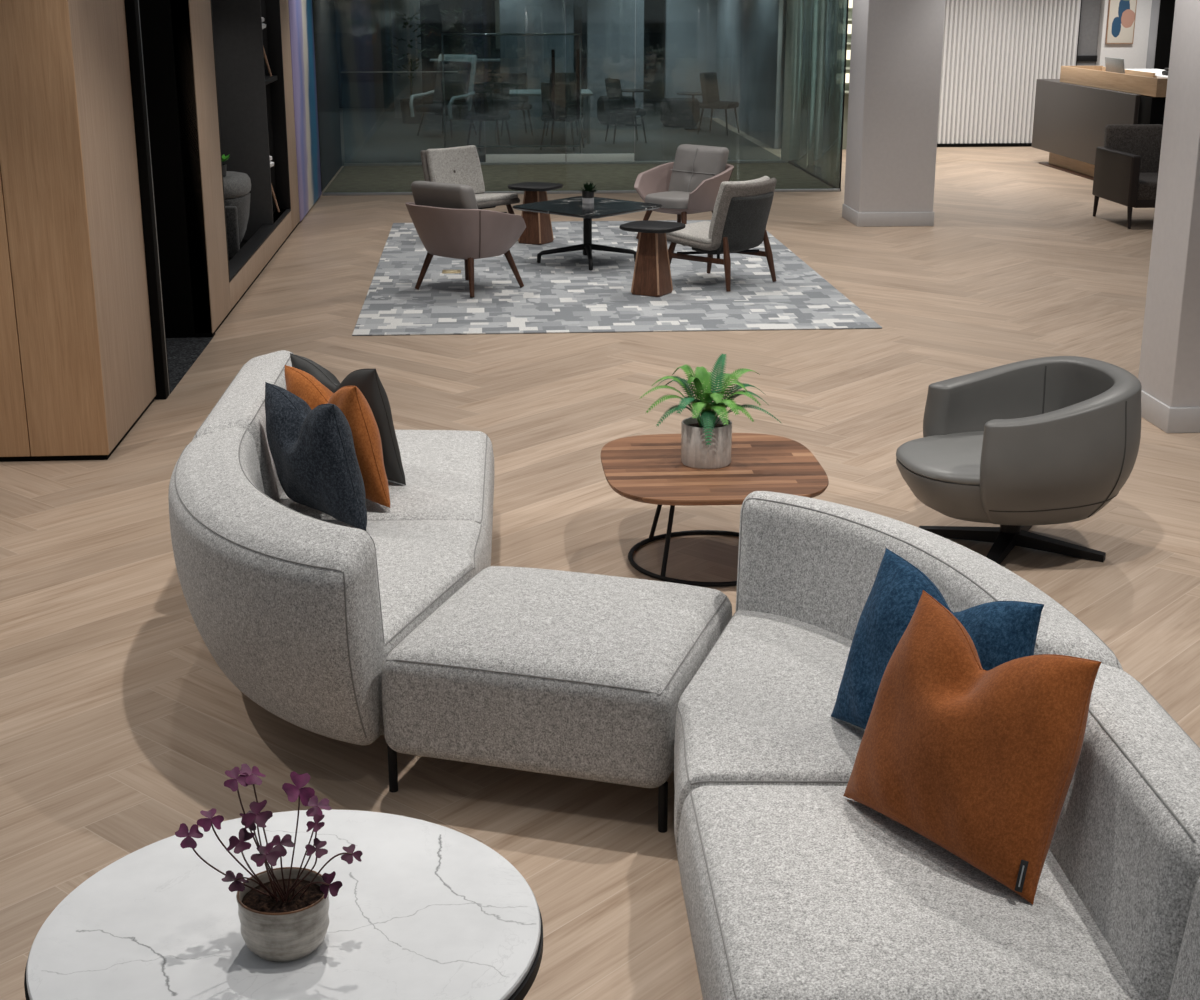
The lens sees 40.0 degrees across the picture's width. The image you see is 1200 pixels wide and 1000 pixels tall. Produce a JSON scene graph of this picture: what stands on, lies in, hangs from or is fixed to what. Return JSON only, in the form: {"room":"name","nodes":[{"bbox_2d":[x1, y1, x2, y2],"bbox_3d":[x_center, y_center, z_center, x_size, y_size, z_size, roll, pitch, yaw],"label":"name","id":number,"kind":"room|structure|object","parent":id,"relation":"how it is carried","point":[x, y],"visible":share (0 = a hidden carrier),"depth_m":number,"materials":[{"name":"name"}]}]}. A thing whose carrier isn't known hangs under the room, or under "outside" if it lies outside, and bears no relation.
{"room":"office lobby","nodes":[
{"label":"office lobby","id":0,"kind":"room"},
{"bbox_2d":[139,0,214,337],"bbox_3d":[-3.907,-2.541,10.408,2.697,3.100,0.120,-1,17,-4],"label":"wall","id":1,"kind":"structure","parent":0,"point":[157,17],"depth_m":10.56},
{"bbox_2d":[171,0,341,332],"bbox_3d":[-3.002,-4.190,15.735,0.120,3.100,11.120,-1,17,-4],"label":"wall","id":2,"kind":"structure","parent":0,"point":[224,296],"depth_m":11.44,"materials":[{"name":"brown wood"}]},
{"bbox_2d":[210,0,290,282],"bbox_3d":[-3.108,-3.319,13.122,0.724,2.880,4.000,-1,17,-4],"label":"display niche","id":3,"kind":"object","parent":2,"relation":"attached to","point":[250,101],"visible":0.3,"depth_m":14.10,"materials":[{"name":"black metal"}]},
{"bbox_2d":[223,171,250,257],"bbox_3d":[-3.165,-2.370,13.632,0.562,0.635,0.802,-1,17,-4],"label":"chair","id":4,"kind":"object","parent":3,"relation":"on","point":[237,185],"visible":0.48,"depth_m":13.34,"materials":[{"name":"grey fabric"}]},
{"bbox_2d":[222,155,228,175],"bbox_3d":[-3.078,-2.714,13.346,0.204,0.180,0.220,-1,17,-4],"label":"leafy plant","id":5,"kind":"object","parent":4,"relation":"on","point":[224,158],"visible":0.3,"depth_m":13.32,"materials":[{"name":"green plant"}]},
{"bbox_2d":[261,17,271,75],"bbox_3d":[-3.114,-4.024,14.630,0.374,0.526,0.358,-1,17,-4],"label":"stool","id":6,"kind":"object","parent":3,"relation":"on","point":[263,24],"visible":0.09,"depth_m":14.68,"materials":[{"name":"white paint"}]},
{"bbox_2d":[265,75,277,84],"bbox_3d":[-3.226,-3.685,14.508,0.650,0.040,1.055,-1,17,-4],"label":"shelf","id":7,"kind":"object","parent":3,"relation":"attached to","point":[269,80],"depth_m":14.85,"materials":[{"name":"black"}]},
{"bbox_2d":[270,156,279,211],"bbox_3d":[-3.114,-2.873,14.986,0.374,0.526,0.358,-1,17,-4],"label":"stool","id":8,"kind":"object","parent":3,"relation":"on","point":[271,162],"visible":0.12,"depth_m":15.03,"materials":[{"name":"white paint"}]},
{"bbox_2d":[288,0,321,221],"bbox_3d":[-3.034,-4.536,16.817,0.035,3.080,2.250,-1,17,-4],"label":"mural panel","id":9,"kind":"object","parent":2,"relation":"attached to","point":[300,11],"visible":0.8,"depth_m":16.82,"materials":[{"name":"paint"}]},
{"bbox_2d":[338,16,785,165],"bbox_3d":[-0.438,-5.893,21.235,5.800,3.100,0.090,-1,17,-4],"label":"window","id":10,"kind":"structure","parent":2,"relation":"in","point":[728,161],"depth_m":21.62,"materials":[{"name":"clear glass"}]},
{"bbox_2d":[483,44,565,161],"bbox_3d":[-0.971,-5.888,21.160,1.045,3.064,0.122,-1,17,-4],"label":"door","id":11,"kind":"structure","parent":10,"relation":"attached to","point":[489,157],"depth_m":21.59,"materials":[{"name":"clear glass"}]},
{"bbox_2d":[565,23,634,161],"bbox_3d":[0.006,-5.909,21.225,0.895,3.064,0.122,-1,17,-4],"label":"door","id":12,"kind":"structure","parent":10,"relation":"attached to","point":[614,156],"depth_m":21.66,"materials":[{"name":"clear glass"}]},
{"bbox_2d":[313,7,839,195],"bbox_3d":[-0.182,-4.939,18.152,5.840,3.100,0.045,-1,17,-4],"label":"window","id":13,"kind":"structure","parent":2,"relation":"in","point":[834,189],"depth_m":18.56,"materials":[{"name":"clear glass"}]},
{"bbox_2d":[566,6,846,176],"bbox_3d":[1.173,-4.976,18.238,3.104,3.080,0.012,-1,17,-4],"label":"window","id":14,"kind":"structure","parent":13,"relation":"attached to","point":[846,6],"depth_m":18.49,"materials":[{"name":"clear glass"}]},
{"bbox_2d":[24,903,542,999],"bbox_3d":[-0.623,0.891,3.323,1.016,0.030,1.016,-1,17,-4],"label":"table edge","id":15,"kind":"object","parent":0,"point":[521,987],"depth_m":3.33,"materials":[{"name":"stone"}]},
{"bbox_2d":[391,0,422,117],"bbox_3d":[-3.417,-8.320,29.075,0.500,3.100,0.200,-1,17,-4],"label":"wall","id":16,"kind":"structure","parent":0,"point":[408,7],"depth_m":29.09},
{"bbox_2d":[334,0,664,107],"bbox_3d":[-1.807,-9.139,31.721,9.000,3.100,0.100,-1,17,-4],"label":"wall","id":17,"kind":"structure","parent":0,"point":[361,25],"depth_m":31.71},
{"bbox_2d":[493,0,499,51],"bbox_3d":[-1.751,-9.116,31.646,0.600,1.000,0.034,-1,17,-4],"label":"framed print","id":18,"kind":"object","parent":17,"relation":"attached to","point":[496,13],"visible":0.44,"depth_m":31.62,"materials":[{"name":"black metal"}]},
{"bbox_2d":[0,107,1199,999],"bbox_3d":[2.619,-1.613,12.810,21.000,0.106,43.000,-1,17,-4],"label":"floor","id":19,"kind":"structure","parent":0,"point":[120,725],"depth_m":7.51,"materials":[{"name":"brown wood"}]},
{"bbox_2d":[0,0,155,461],"bbox_3d":[-3.637,-1.831,8.113,2.400,3.100,1.250,-1,17,-4],"label":"wood wall panel","id":20,"kind":"object","parent":19,"relation":"on","point":[77,375],"visible":1,"depth_m":7.86,"materials":[{"name":"brown wood"}]},
{"bbox_2d":[24,810,542,999],"bbox_3d":[-0.623,1.050,3.372,1.016,0.400,1.016,-1,17,-4],"label":"marble table","id":21,"kind":"object","parent":19,"relation":"on","point":[428,910],"visible":0.84,"depth_m":3.32,"materials":[{"name":"white stone"}]},
{"bbox_2d":[175,764,362,961],"bbox_3d":[-0.635,0.702,3.197,0.348,0.368,0.179,-1,17,-4],"label":"potted clover","id":22,"kind":"object","parent":21,"relation":"on","point":[283,914],"visible":1,"depth_m":3.17,"materials":[{"name":"ceramic"}]},
{"bbox_2d":[236,869,328,961],"bbox_3d":[-0.618,0.819,3.235,0.179,0.121,0.179,-1,17,-4],"label":"pot","id":23,"kind":"object","parent":22,"relation":"on","point":[288,922],"depth_m":3.18,"materials":[{"name":"ceramic"}]},
{"bbox_2d":[168,427,489,744],"bbox_3d":[-0.871,0.297,5.176,1.053,0.772,1.404,-1,17,-4],"label":"module","id":24,"kind":"object","parent":19,"relation":"on","point":[303,614],"visible":0.84,"depth_m":4.69,"materials":[{"name":"grey fabric"}]},
{"bbox_2d":[265,382,366,530],"bbox_3d":[-0.978,-0.159,5.674,0.222,0.449,0.492,-13,21,-35],"label":"cushion","id":25,"kind":"object","parent":24,"relation":"on","point":[313,453],"visible":1,"depth_m":5.55,"materials":[{"name":"fabric"}]},
{"bbox_2d":[192,350,494,565],"bbox_3d":[-0.948,-0.084,6.406,1.084,0.772,1.338,-1,17,-4],"label":"module","id":26,"kind":"object","parent":19,"relation":"on","point":[449,474],"visible":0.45,"depth_m":6.12,"materials":[{"name":"grey fabric"}]},
{"bbox_2d":[284,365,390,507],"bbox_3d":[-0.937,-0.235,5.912,0.502,0.454,0.218,16,24,42],"label":"cushion","id":27,"kind":"object","parent":26,"relation":"on","point":[350,400],"visible":0.54,"depth_m":5.77,"materials":[{"name":"orange fabric"}]},
{"bbox_2d":[290,353,405,484],"bbox_3d":[-0.941,-0.308,6.146,0.502,0.455,0.196,13,21,36],"label":"cushion","id":28,"kind":"object","parent":26,"relation":"on","point":[367,380],"visible":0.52,"depth_m":6.01,"materials":[{"name":"grey fabric"}]},
{"bbox_2d":[382,8,438,123],"bbox_3d":[-3.243,-7.405,28.151,1.092,1.900,1.052,-1,17,-4],"label":"potted plant","id":29,"kind":"object","parent":19,"relation":"on","point":[404,103],"visible":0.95,"depth_m":28.18,"materials":[{"name":"green plant"}]},
{"bbox_2d":[409,54,476,137],"bbox_3d":[-2.407,-6.315,25.777,0.840,1.220,0.886,10,20,29],"label":"lounge chair","id":30,"kind":"object","parent":19,"relation":"on","point":[458,86],"visible":0.97,"depth_m":25.78,"materials":[{"name":"fabric"}]},
{"bbox_2d":[433,61,470,101],"bbox_3d":[-2.301,-6.568,25.885,0.620,0.600,0.270,10,20,29],"label":"cushion","id":31,"kind":"object","parent":30,"relation":"on","point":[455,83],"depth_m":25.85,"materials":[{"name":"fabric"}]},
{"bbox_2d":[431,8,487,119],"bbox_3d":[-2.434,-7.654,28.959,1.027,1.896,1.092,-1,17,-4],"label":"potted plant","id":32,"kind":"object","parent":19,"relation":"on","point":[457,116],"visible":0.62,"depth_m":28.90,"materials":[{"name":"green plant"}]},
{"bbox_2d":[430,59,500,114],"bbox_3d":[-2.176,-7.570,30.238,1.840,0.980,0.540,-1,17,-4],"label":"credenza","id":33,"kind":"object","parent":19,"relation":"on","point":[489,67],"visible":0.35,"depth_m":29.92,"materials":[{"name":"wood"}]},
{"bbox_2d":[430,59,499,61],"bbox_3d":[-2.176,-8.024,30.097,1.840,0.029,0.540,-1,17,-4],"label":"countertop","id":34,"kind":"structure","parent":33,"relation":"on","point":[431,60],"depth_m":29.85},
{"bbox_2d":[467,82,511,149],"bbox_3d":[-1.591,-5.540,23.746,0.524,0.939,0.578,-8,19,-23],"label":"office chair","id":35,"kind":"object","parent":19,"relation":"on","point":[494,105],"visible":1,"depth_m":23.50,"materials":[{"name":"fabric"}]},
{"bbox_2d":[441,33,580,153],"bbox_3d":[-1.211,-5.586,22.738,1.905,1.625,0.040,-1,17,-4],"label":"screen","id":36,"kind":"object","parent":19,"relation":"on","point":[442,34],"visible":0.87,"depth_m":22.63,"materials":[{"name":"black glass"}]},
{"bbox_2d":[495,73,532,136],"bbox_3d":[-1.363,-6.213,25.919,0.524,0.939,0.578,-4,18,-13],"label":"chair","id":37,"kind":"object","parent":19,"relation":"on","point":[517,81],"visible":0.54,"depth_m":25.99,"materials":[{"name":"fabric"}]},
{"bbox_2d":[495,89,592,143],"bbox_3d":[-0.881,-5.790,24.902,1.500,0.735,1.000,-1,17,-4],"label":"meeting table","id":38,"kind":"object","parent":19,"relation":"on","point":[585,93],"visible":0.59,"depth_m":24.57,"materials":[{"name":"wood"}]},
{"bbox_2d":[382,566,731,832],"bbox_3d":[-0.103,0.540,4.892,0.842,0.475,0.834,5,18,16],"label":"ottoman","id":39,"kind":"object","parent":19,"relation":"on","point":[579,675],"visible":0.9,"depth_m":4.55,"materials":[{"name":"grey fabric"}]},
{"bbox_2d":[540,82,584,150],"bbox_3d":[-0.548,-5.502,23.624,0.524,0.939,0.578,5,18,15],"label":"office chair","id":40,"kind":"object","parent":19,"relation":"on","point":[565,102],"visible":0.86,"depth_m":23.38,"materials":[{"name":"fabric"}]},
{"bbox_2d":[546,73,582,135],"bbox_3d":[-0.555,-6.229,25.973,0.524,0.939,0.578,2,17,8],"label":"office chair","id":41,"kind":"object","parent":19,"relation":"on","point":[559,77],"visible":0.25,"depth_m":26.04,"materials":[{"name":"fabric"}]},
{"bbox_2d":[597,95,631,124],"bbox_3d":[0.278,-6.691,28.276,0.660,0.460,0.660,-1,17,-4],"label":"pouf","id":42,"kind":"object","parent":19,"relation":"on","point":[602,102],"visible":0.5,"depth_m":28.06,"materials":[{"name":"fabric"}]},
{"bbox_2d":[352,220,881,335],"bbox_3d":[-0.057,-1.940,13.688,3.570,0.009,5.500,-1,17,-4],"label":"patterned rug","id":43,"kind":"object","parent":19,"relation":"on","point":[560,293],"visible":0.74,"depth_m":12.31,"materials":[{"name":"grey carpet"}]},
{"bbox_2d":[442,270,460,273],"bbox_3d":[-1.203,-1.854,13.379,0.150,0.009,0.150,-1,17,-4],"label":"floor outlet","id":44,"kind":"object","parent":43,"relation":"on","point":[443,271],"visible":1,"depth_m":13.35,"materials":[{"name":"gold metal"}]},
{"bbox_2d":[405,181,525,297],"bbox_3d":[-1.035,-1.997,12.459,0.830,0.824,0.771,13,21,36],"label":"armchair","id":45,"kind":"object","parent":43,"relation":"on","point":[447,219],"visible":1,"depth_m":12.19,"materials":[{"name":"fabric"}]},
{"bbox_2d":[411,181,477,208],"bbox_3d":[-1.127,-2.121,12.298,0.560,0.490,0.270,13,21,36],"label":"cushion","id":46,"kind":"object","parent":45,"relation":"on","point":[425,193],"depth_m":12.12,"materials":[{"name":"grey fabric"}]},
{"bbox_2d":[420,145,519,213],"bbox_3d":[-1.184,-2.771,14.961,0.734,0.816,0.660,16,23,42],"label":"lounge chair","id":47,"kind":"object","parent":43,"relation":"on","point":[454,165],"visible":0.61,"depth_m":14.98,"materials":[{"name":"fabric"}]},
{"bbox_2d":[508,182,562,244],"bbox_3d":[-0.579,-2.577,14.848,0.438,0.512,0.438,9,19,28],"label":"side table","id":48,"kind":"object","parent":43,"relation":"on","point":[538,230],"visible":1,"depth_m":14.78,"materials":[{"name":"brown wood"}]},
{"bbox_2d":[512,196,661,269],"bbox_3d":[-0.103,-2.219,13.766,1.010,0.471,0.957,15,23,41],"label":"coffee table","id":49,"kind":"object","parent":43,"relation":"on","point":[571,206],"visible":0.98,"depth_m":13.70,"materials":[{"name":"black stone"}]},
{"bbox_2d":[575,183,597,203],"bbox_3d":[-0.108,-2.586,13.843,0.213,0.183,0.154,3,18,11],"label":"potted succulent","id":50,"kind":"object","parent":49,"relation":"on","point":[588,193],"visible":1,"depth_m":13.80,"materials":[{"name":"green plant"}]},
{"bbox_2d":[582,191,593,203],"bbox_3d":[-0.100,-2.543,13.844,0.104,0.100,0.104,-1,17,-4],"label":"pot","id":51,"kind":"object","parent":50,"relation":"on","point":[587,196],"depth_m":13.81,"materials":[{"name":"grey ceramic"}]},
{"bbox_2d":[619,220,685,296],"bbox_3d":[0.391,-1.803,12.346,0.438,0.512,0.438,9,19,28],"label":"side table","id":52,"kind":"object","parent":43,"relation":"on","point":[652,272],"visible":1,"depth_m":12.28,"materials":[{"name":"brown wood"}]},
{"bbox_2d":[634,144,733,245],"bbox_3d":[0.789,-2.792,15.030,0.830,0.824,0.771,16,23,42],"label":"armchair","id":53,"kind":"object","parent":43,"relation":"on","point":[690,184],"visible":0.92,"depth_m":14.95,"materials":[{"name":"grey fabric"}]},
{"bbox_2d":[645,191,690,208],"bbox_3d":[0.725,-2.733,14.979,0.544,0.108,0.584,16,23,42],"label":"seat cushion","id":54,"kind":"object","parent":53,"relation":"on","point":[668,199],"depth_m":14.76,"materials":[{"name":"grey fabric"}]},
{"bbox_2d":[668,144,728,191],"bbox_3d":[0.892,-2.983,15.083,0.560,0.490,0.270,16,23,42],"label":"cushion","id":55,"kind":"object","parent":53,"relation":"on","point":[693,164],"depth_m":15.01,"materials":[{"name":"grey fabric"}]},
{"bbox_2d":[666,176,776,291],"bbox_3d":[0.926,-2.090,12.761,0.734,0.816,0.660,14,22,39],"label":"lounge chair","id":56,"kind":"object","parent":43,"relation":"on","point":[741,211],"visible":0.96,"depth_m":12.49,"materials":[{"name":"beige fabric"}]},
{"bbox_2d":[605,77,646,143],"bbox_3d":[0.360,-5.824,24.663,0.578,0.939,0.524,-4,18,-13],"label":"chair","id":57,"kind":"object","parent":19,"relation":"on","point":[616,108],"visible":1,"depth_m":24.45,"materials":[{"name":"fabric"}]},
{"bbox_2d":[621,89,649,125],"bbox_3d":[0.563,-6.608,27.798,0.560,0.585,0.560,-1,17,-4],"label":"side table","id":58,"kind":"object","parent":19,"relation":"on","point":[633,91],"visible":0.88,"depth_m":27.76,"materials":[{"name":"black metal"}]},
{"bbox_2d":[661,98,699,126],"bbox_3d":[1.345,-6.505,27.677,0.660,0.460,0.660,-1,17,-4],"label":"pouf","id":59,"kind":"object","parent":19,"relation":"on","point":[675,112],"visible":0.98,"depth_m":27.42,"materials":[{"name":"fabric"}]},
{"bbox_2d":[676,92,701,129],"bbox_3d":[1.523,-6.361,27.000,0.560,0.585,0.560,-1,17,-4],"label":"side table","id":60,"kind":"object","parent":19,"relation":"on","point":[693,94],"visible":0.82,"depth_m":26.96,"materials":[{"name":"black metal"}]},
{"bbox_2d":[601,433,828,586],"bbox_3d":[0.442,0.049,6.606,0.864,0.400,0.956,-1,17,-4],"label":"coffee table","id":61,"kind":"object","parent":19,"relation":"on","point":[649,469],"visible":0.8,"depth_m":6.45,"materials":[{"name":"brown wood"}]},
{"bbox_2d":[639,354,780,468],"bbox_3d":[0.433,-0.350,6.503,0.560,0.421,0.371,-1,17,-4],"label":"potted fern","id":62,"kind":"object","parent":61,"relation":"on","point":[706,437],"visible":1,"depth_m":6.47,"materials":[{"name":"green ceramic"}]},
{"bbox_2d":[681,417,731,468],"bbox_3d":[0.422,-0.229,6.545,0.200,0.166,0.200,-1,17,-4],"label":"pot","id":63,"kind":"object","parent":62,"relation":"on","point":[695,453],"depth_m":6.47,"materials":[{"name":"beige ceramic"}]},
{"bbox_2d":[697,72,739,135],"bbox_3d":[1.861,-6.275,26.121,0.578,0.939,0.524,8,19,25],"label":"chair","id":64,"kind":"object","parent":19,"relation":"on","point":[708,80],"visible":1,"depth_m":26.10,"materials":[{"name":"fabric"}]},
{"bbox_2d":[842,0,852,148],"bbox_3d":[3.487,-6.486,23.149,0.430,3.100,0.320,-1,17,-4],"label":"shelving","id":65,"kind":"object","parent":19,"relation":"on","point":[850,1],"visible":0.09,"depth_m":23.39,"materials":[{"name":"beige"}]},
{"bbox_2d":[674,491,1122,863],"bbox_3d":[0.666,0.499,4.521,1.053,0.772,1.404,-1,17,-4],"label":"module","id":66,"kind":"object","parent":19,"relation":"on","point":[758,708],"visible":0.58,"depth_m":4.41,"materials":[{"name":"grey fabric"}]},
{"bbox_2d":[831,548,1043,728],"bbox_3d":[0.789,0.396,3.923,0.215,0.428,0.542,-13,21,-36],"label":"cushion","id":67,"kind":"object","parent":66,"relation":"on","point":[1001,632],"visible":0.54,"depth_m":3.95,"materials":[{"name":"blue fabric"}]},
{"bbox_2d":[678,655,1199,999],"bbox_3d":[0.732,0.830,3.453,1.066,0.772,0.996,-1,17,-4],"label":"module","id":68,"kind":"object","parent":19,"relation":"on","point":[791,892],"visible":0.75,"depth_m":3.26,"materials":[{"name":"grey fabric"}]},
{"bbox_2d":[843,590,1101,904],"bbox_3d":[0.774,0.504,3.502,0.256,0.472,0.563,-11,21,-33],"label":"cushion","id":69,"kind":"object","parent":68,"relation":"on","point":[981,764],"visible":1,"depth_m":3.38,"materials":[{"name":"orange fabric"}]},
{"bbox_2d":[896,356,1141,564],"bbox_3d":[1.677,-0.162,6.704,0.937,0.745,0.854,-2,17,-8],"label":"tub chair","id":70,"kind":"object","parent":19,"relation":"on","point":[1019,446],"visible":1,"depth_m":6.45,"materials":[{"name":"grey leather"}]},
{"bbox_2d":[896,431,983,485],"bbox_3d":[1.632,-0.189,6.689,0.838,0.072,0.693,-2,17,-8],"label":"seat cushion","id":71,"kind":"object","parent":70,"relation":"on","point":[939,458],"depth_m":6.58,"materials":[{"name":"grey leather"}]},
{"bbox_2d":[1032,66,1167,179],"bbox_3d":[6.535,-4.573,20.066,1.300,1.270,3.870,-1,17,-4],"label":"reception desk","id":72,"kind":"object","parent":19,"relation":"on","point":[1072,112],"visible":0.66,"depth_m":20.09,"materials":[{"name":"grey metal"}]},
{"bbox_2d":[1060,66,1167,96],"bbox_3d":[6.415,-4.974,19.550,0.890,0.198,3.140,-1,17,-4],"label":"countertop","id":73,"kind":"structure","parent":72,"relation":"on","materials":[{"name":"brown wood"}]},
{"bbox_2d":[1105,57,1124,73],"bbox_3d":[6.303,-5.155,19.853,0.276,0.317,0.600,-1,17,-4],"label":"laptop","id":74,"kind":"object","parent":72,"relation":"on","point":[1116,65],"visible":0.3,"depth_m":19.80,"materials":[{"name":"metal"}]},
{"bbox_2d":[1127,69,1167,77],"bbox_3d":[6.869,-5.029,19.577,0.680,0.030,3.080,-1,17,-4],"label":"countertop","id":75,"kind":"structure","parent":72,"relation":"on","point":[1158,72],"depth_m":20.37,"materials":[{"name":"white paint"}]},
{"bbox_2d":[1162,68,1168,74],"bbox_3d":[6.737,-5.047,19.446,0.160,0.080,0.220,-1,17,-4],"label":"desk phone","id":76,"kind":"object","parent":72,"relation":"on","point":[1166,69],"visible":0.39,"depth_m":19.45,"materials":[{"name":"black plastic"}]},
{"bbox_2d":[1092,124,1162,228],"bbox_3d":[5.370,-3.179,16.165,0.750,0.906,1.015,-1,17,-4],"label":"armchair","id":77,"kind":"object","parent":19,"relation":"on","point":[1126,169],"visible":0.58,"depth_m":16.32,"materials":[{"name":"grey fabric"}]},
{"bbox_2d":[1168,877,1199,999],"bbox_3d":[0.779,1.099,2.583,1.070,0.772,0.990,-1,17,-4],"label":"module","id":78,"kind":"object","parent":19,"relation":"on","point":[1185,985],"visible":1,"depth_m":2.85,"materials":[{"name":"grey fabric"}]},
{"bbox_2d":[499,0,716,117],"bbox_3d":[0.149,-8.394,29.314,3.850,3.100,0.200,-1,17,-4],"label":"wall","id":79,"kind":"structure","parent":0,"point":[530,55],"depth_m":29.30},
{"bbox_2d":[635,0,793,162],"bbox_3d":[1.532,-5.935,21.372,2.150,3.100,0.080,-1,17,-4],"label":"window","id":80,"kind":"structure","parent":0,"point":[789,18],"depth_m":21.54,"materials":[{"name":"clear glass"}]},
{"bbox_2d":[715,0,785,148],"bbox_3d":[2.252,-7.874,27.634,0.100,3.100,9.000,-1,17,-4],"label":"wall","id":81,"kind":"structure","parent":0,"point":[750,40],"depth_m":25.53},
{"bbox_2d":[788,0,848,190],"bbox_3d":[2.619,-5.473,19.879,0.030,3.100,3.248,-1,17,-4],"label":"glass wall","id":82,"kind":"structure","parent":0,"point":[833,15],"depth_m":19.21,"materials":[{"name":"clear glass"}]},
{"bbox_2d":[789,0,819,172],"bbox_3d":[2.566,-5.712,20.616,0.012,3.080,1.696,-1,17,-4],"label":"glass panel","id":83,"kind":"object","parent":82,"relation":"attached to","point":[806,12],"depth_m":20.76,"materials":[{"name":"clear glass"}]},
{"bbox_2d":[842,0,944,226],"bbox_3d":[2.845,-4.242,15.900,0.754,3.100,0.714,-1,17,-4],"label":"column","id":84,"kind":"structure","parent":0,"point":[897,45],"depth_m":15.75,"materials":[{"name":"white paint"}]},
{"bbox_2d":[781,0,1174,143],"bbox_3d":[6.193,-6.681,23.780,7.200,3.100,0.200,-1,17,-4],"label":"wall","id":85,"kind":"structure","parent":0,"point":[995,53],"depth_m":23.80,"materials":[{"name":"white paint"}]},
{"bbox_2d":[937,143,1031,146],"bbox_3d":[5.449,-5.185,24.115,2.900,0.045,0.080,-1,17,-4],"label":"baseboard","id":86,"kind":"structure","parent":85,"relation":"attached to","point":[965,144],"depth_m":24.10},
{"bbox_2d":[1076,0,1100,65],"bbox_3d":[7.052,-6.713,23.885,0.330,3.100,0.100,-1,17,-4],"label":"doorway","id":87,"kind":"structure","parent":85,"relation":"in","point":[1089,19],"depth_m":23.87,"materials":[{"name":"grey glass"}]},
{"bbox_2d":[1105,0,1136,43],"bbox_3d":[7.479,-7.078,23.617,0.400,1.055,0.040,-1,17,-4],"label":"canvas painting","id":88,"kind":"object","parent":85,"relation":"attached to","point":[1121,16],"visible":1,"depth_m":23.67},
{"bbox_2d":[1146,0,1159,68],"bbox_3d":[7.973,-6.721,23.909,0.130,3.100,0.180,-1,17,-4],"label":"trim","id":89,"kind":"structure","parent":85,"relation":"attached to","point":[1155,8],"depth_m":23.82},
{"bbox_2d":[1138,0,1199,432],"bbox_3d":[3.332,-1.905,8.353,0.824,3.100,0.484,-1,17,-4],"label":"column","id":90,"kind":"structure","parent":0,"point":[1169,367],"depth_m":8.45,"materials":[{"name":"white paint"}]},
{"bbox_3d":[-3.835,-2.031,8.760,2.600,3.100,0.130,-1,17,-4],"label":"wall","id":91,"kind":"structure","parent":0,"visible":0},
{"bbox_2d":[124,0,169,399],"bbox_3d":[-2.488,-2.062,8.860,0.102,3.100,0.130,-1,17,-4],"label":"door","id":92,"kind":"structure","parent":91,"relation":"in","point":[132,8],"depth_m":8.94,"materials":[{"name":"metal"}]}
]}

